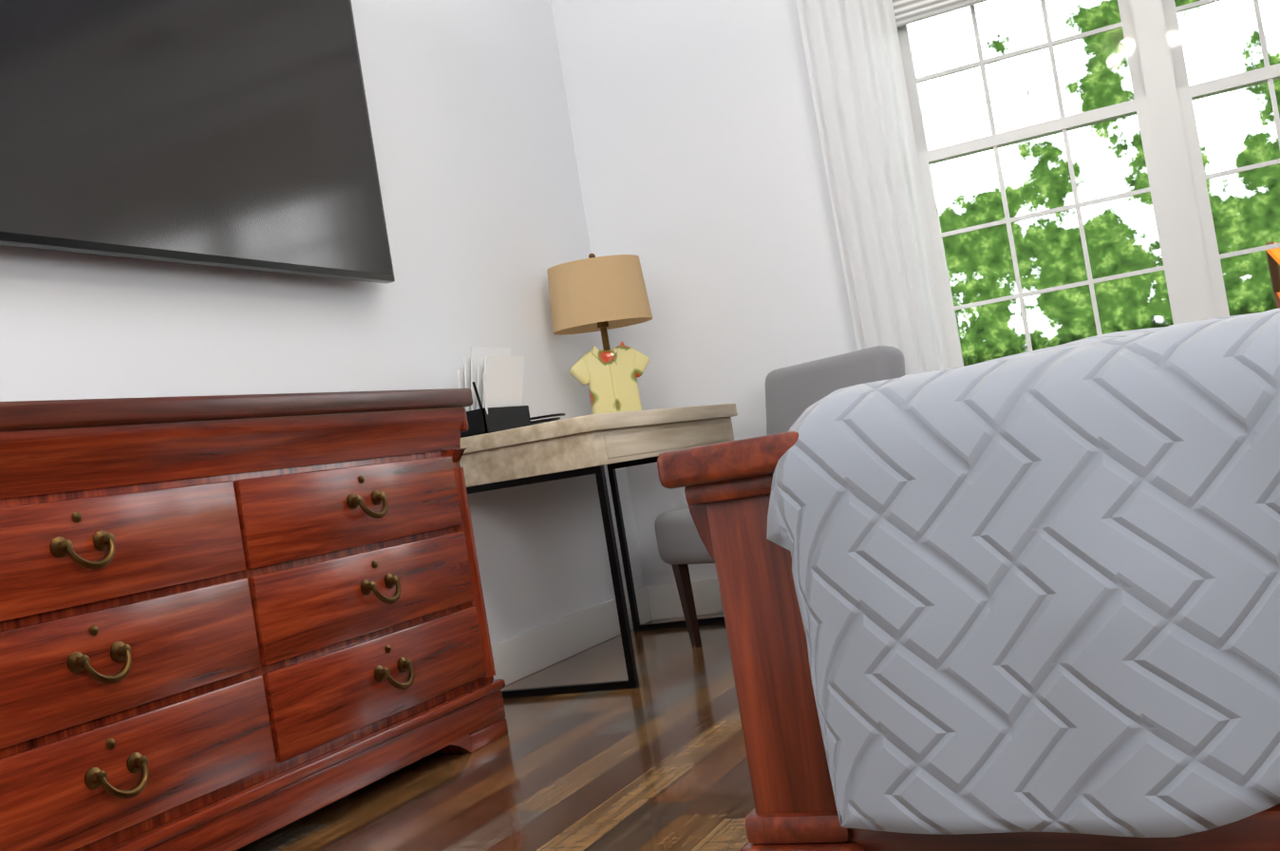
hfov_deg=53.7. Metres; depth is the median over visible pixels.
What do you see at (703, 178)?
wall
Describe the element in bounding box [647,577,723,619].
baseboard
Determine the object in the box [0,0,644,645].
wall
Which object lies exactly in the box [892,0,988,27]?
window blind
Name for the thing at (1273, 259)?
playset
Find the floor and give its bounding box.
[235,612,754,850]
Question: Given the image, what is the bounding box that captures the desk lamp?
[546,253,652,414]
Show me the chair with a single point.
(793, 393)
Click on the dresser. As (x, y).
(232, 622)
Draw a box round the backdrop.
[907,0,1279,366]
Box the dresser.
[0,388,508,850]
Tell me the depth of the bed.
1.09 m
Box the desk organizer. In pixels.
[457,346,565,437]
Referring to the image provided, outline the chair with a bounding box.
[655,345,905,647]
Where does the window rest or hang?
in the wall at (703, 178)
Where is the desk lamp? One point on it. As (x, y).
(592, 293)
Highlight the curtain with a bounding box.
[795,0,951,375]
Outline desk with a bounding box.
[459,402,737,698]
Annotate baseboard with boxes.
[491,585,655,685]
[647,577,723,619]
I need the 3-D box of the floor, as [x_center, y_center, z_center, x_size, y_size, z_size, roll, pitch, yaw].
[0.767,0.595,1.567,4.350,0.120,5.600,-10,-2,25]
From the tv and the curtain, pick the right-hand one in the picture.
the curtain
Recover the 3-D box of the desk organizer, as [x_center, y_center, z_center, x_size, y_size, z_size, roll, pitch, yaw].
[-0.401,-0.105,3.819,0.163,0.256,0.496,-10,-2,25]
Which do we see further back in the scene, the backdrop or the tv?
the backdrop
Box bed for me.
[657,308,1279,850]
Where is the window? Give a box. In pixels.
[896,0,1279,368]
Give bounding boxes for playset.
[1265,241,1279,308]
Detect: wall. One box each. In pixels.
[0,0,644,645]
[550,0,857,585]
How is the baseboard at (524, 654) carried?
attached to the wall at (477, 165)
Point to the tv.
(235, 134)
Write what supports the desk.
on the floor
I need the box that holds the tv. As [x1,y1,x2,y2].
[0,0,395,283]

